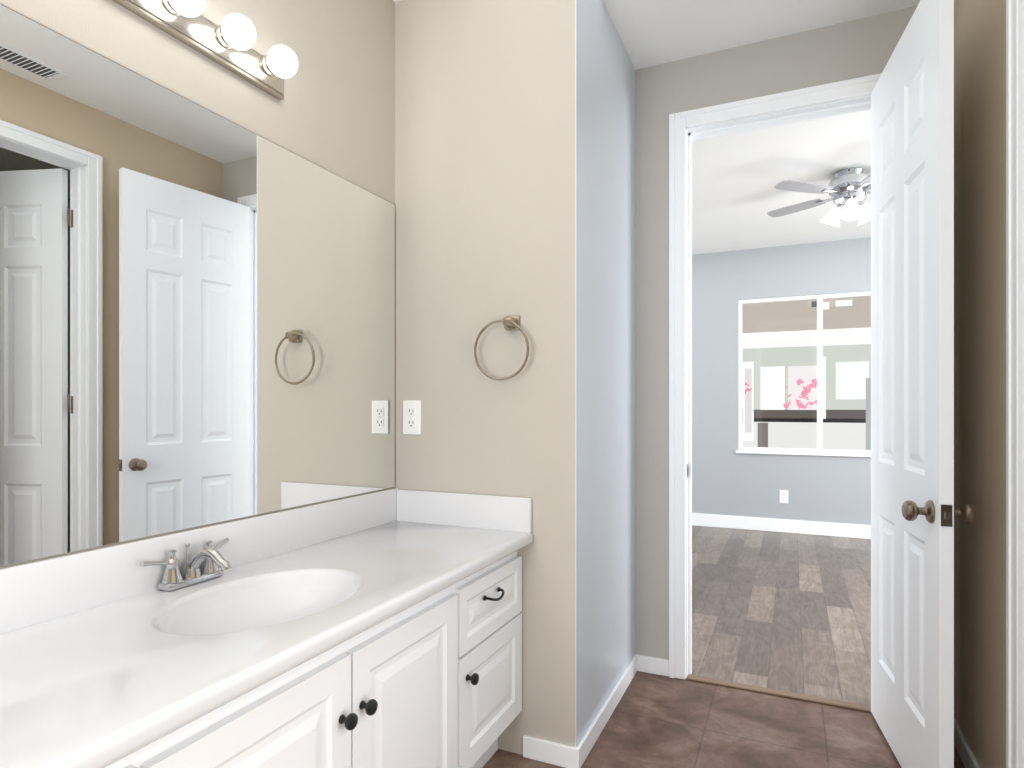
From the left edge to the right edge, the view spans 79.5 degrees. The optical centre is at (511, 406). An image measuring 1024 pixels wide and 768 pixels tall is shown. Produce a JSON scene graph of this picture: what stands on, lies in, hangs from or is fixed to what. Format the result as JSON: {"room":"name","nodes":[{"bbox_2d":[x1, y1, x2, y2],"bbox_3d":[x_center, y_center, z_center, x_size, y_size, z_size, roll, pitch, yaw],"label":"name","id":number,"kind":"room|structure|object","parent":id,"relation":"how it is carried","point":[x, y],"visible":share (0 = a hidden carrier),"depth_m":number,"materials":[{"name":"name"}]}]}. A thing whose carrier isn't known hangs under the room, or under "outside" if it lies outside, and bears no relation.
{"room":"bathroom","nodes":[
{"label":"bathroom","id":0,"kind":"room"},
{"bbox_2d":[0,0,394,567],"bbox_3d":[-1.158,-0.169,0.908,0.127,2.737,3.200,0,0,24],"label":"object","id":1,"kind":"object","parent":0,"point":[197,314],"depth_m":1.53,"materials":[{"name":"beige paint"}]},
{"bbox_2d":[112,0,297,99],"bbox_3d":[-0.813,-0.953,1.389,0.116,0.106,0.878,0,0,24],"label":"sconce","id":2,"kind":"object","parent":1,"relation":"attached to","point":[229,42],"visible":1,"depth_m":1.57,"materials":[{"name":"white glass"}]},
{"bbox_2d":[0,488,395,631],"bbox_3d":[-0.812,0.368,1.505,0.018,0.122,1.822,0,0,24],"label":"backsplash","id":3,"kind":"structure","parent":0,"relation":"attached to","point":[32,592],"depth_m":1.44,"materials":[{"name":"white stone"}]},
{"bbox_2d":[396,488,531,531],"bbox_3d":[-0.183,0.370,2.210,0.546,0.118,0.019,0,0,24],"label":"backsplash","id":4,"kind":"structure","parent":0,"relation":"attached to","point":[514,514],"depth_m":2.19,"materials":[{"name":"white stone"}]},
{"bbox_2d":[395,0,634,754],"bbox_3d":[0.029,-0.169,2.655,0.843,2.737,0.964,0,0,24],"label":"wall","id":5,"kind":"structure","parent":0,"point":[514,157],"depth_m":2.19,"materials":[{"name":"beige paint"}]},
{"bbox_2d":[403,400,420,434],"bbox_3d":[-0.376,0.040,2.305,0.078,0.128,0.008,0,0,24],"label":"outlet","id":6,"kind":"object","parent":5,"relation":"attached to","point":[411,416],"visible":1,"depth_m":2.30,"materials":[{"name":"white plastic"}]},
{"bbox_2d":[474,315,528,380],"bbox_3d":[-0.030,-0.203,2.123,0.210,0.227,0.052,0,0,24],"label":"towel ring","id":7,"kind":"object","parent":5,"relation":"attached to","point":[511,323],"visible":0.98,"depth_m":2.10,"materials":[{"name":"silver metal"}]},
{"bbox_2d":[571,654,640,767],"bbox_3d":[0.391,1.164,2.418,0.013,0.072,0.857,0,0,24],"label":"baseboard","id":8,"kind":"structure","parent":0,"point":[579,753],"depth_m":2.29,"materials":[{"name":"white wood"}]},
{"bbox_2d":[393,0,919,254],"bbox_3d":[0.731,-1.587,2.512,7.240,0.100,7.923,0,0,24],"label":"ceiling","id":9,"kind":"structure","parent":0,"point":[737,196],"depth_m":3.61,"materials":[{"name":"white paint"}]},
{"bbox_2d":[767,167,870,226],"bbox_3d":[2.245,-1.366,4.034,1.079,0.341,1.092,0,0,24],"label":"fan","id":10,"kind":"object","parent":9,"relation":"hanging from","point":[848,189],"visible":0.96,"depth_m":3.97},
{"bbox_2d":[482,525,964,767],"bbox_3d":[0.756,1.250,2.567,7.000,0.100,7.803,0,0,24],"label":"floor","id":11,"kind":"structure","parent":0,"point":[788,612],"depth_m":2.77,"materials":[{"name":"brown tile"}]},
{"bbox_2d":[100,540,532,767],"bbox_3d":[-0.561,0.835,1.397,0.562,0.730,1.809,0,0,24],"label":"bathroom vanity","id":12,"kind":"object","parent":11,"relation":"on","point":[381,629],"depth_m":1.43,"materials":[{"name":"white"}]},
{"bbox_2d":[0,520,532,767],"bbox_3d":[-0.561,0.447,1.391,0.570,0.040,1.822,0,0,24],"label":"countertop","id":13,"kind":"structure","parent":12,"relation":"on","point":[81,689],"depth_m":1.16,"materials":[{"name":"white stone"}]},
{"bbox_2d":[139,537,231,591],"bbox_3d":[-0.737,0.380,1.476,0.164,0.096,0.264,0,0,24],"label":"faucet","id":14,"kind":"object","parent":13,"relation":"on","point":[180,564],"depth_m":1.47,"materials":[{"name":"silver metal"}]},
{"bbox_2d":[687,674,871,712],"bbox_3d":[1.113,1.196,2.573,0.741,0.009,0.046,0,0,24],"label":"trim","id":15,"kind":"structure","parent":11,"relation":"on","point":[832,702],"depth_m":2.56,"materials":[{"name":"brown wood"}]},
{"bbox_2d":[635,6,916,659],"bbox_3d":[1.183,-0.169,2.595,1.308,2.737,0.120,0,0,24],"label":"wall","id":16,"kind":"structure","parent":0,"point":[858,48],"depth_m":2.76,"materials":[{"name":"grey paint"}]},
{"bbox_2d":[669,73,881,679],"bbox_3d":[1.134,-0.048,2.619,0.889,2.496,0.166,0,0,24],"label":"door frame","id":17,"kind":"structure","parent":16,"relation":"attached to","point":[686,128],"depth_m":2.71,"materials":[{"name":"white wood"}]},
{"bbox_2d":[871,0,976,767],"bbox_3d":[1.335,-0.016,2.031,0.189,2.408,0.741,0,0,24],"label":"door","id":18,"kind":"structure","parent":16,"relation":"in","point":[914,512],"depth_m":1.90,"materials":[{"name":"white wood"}]},
{"bbox_2d":[692,237,870,524],"bbox_3d":[2.344,-0.169,6.064,7.000,2.737,0.120,0,0,24],"label":"wall","id":19,"kind":"structure","parent":0,"point":[727,479],"depth_m":6.00,"materials":[{"name":"grey paint"}]},
{"bbox_2d":[692,513,870,538],"bbox_3d":[2.316,1.137,6.004,7.000,0.125,0.013,0,0,24],"label":"baseboard","id":20,"kind":"structure","parent":19,"relation":"attached to","point":[797,526],"depth_m":5.86,"materials":[{"name":"white wood"}]},
{"bbox_2d":[780,490,787,503],"bbox_3d":[2.596,0.860,5.879,0.077,0.125,0.008,0,0,24],"label":"outlet","id":21,"kind":"object","parent":19,"relation":"attached to","point":[783,496],"visible":1,"depth_m":5.88,"materials":[{"name":"white plastic"}]},
{"bbox_2d":[736,291,870,456],"bbox_3d":[2.897,-0.308,5.797,2.042,2.084,0.141,0,0,24],"label":"bedroom window","id":22,"kind":"structure","parent":19,"relation":"in","point":[804,375],"depth_m":5.90,"materials":[{"name":"white glass"}]},
{"bbox_2d":[954,0,1005,767],"bbox_3d":[0.863,-0.169,0.454,0.120,2.737,4.044,0,0,24],"label":"wall","id":23,"kind":"structure","parent":0,"point":[980,359],"depth_m":1.93,"materials":[{"name":"beige paint"}]},
{"bbox_2d":[954,718,979,767],"bbox_3d":[1.481,1.164,1.980,0.017,0.072,0.754,0,0,24],"label":"baseboard","id":24,"kind":"structure","parent":23,"relation":"attached to","point":[969,761],"depth_m":2.07,"materials":[{"name":"white wood"}]},
{"bbox_2d":[1006,0,1023,767],"bbox_3d":[1.194,-0.048,1.184,0.162,2.496,0.916,0,0,24],"label":"door frame","id":25,"kind":"structure","parent":23,"relation":"attached to","point":[1014,383],"depth_m":1.58,"materials":[{"name":"white wood"}]}
]}

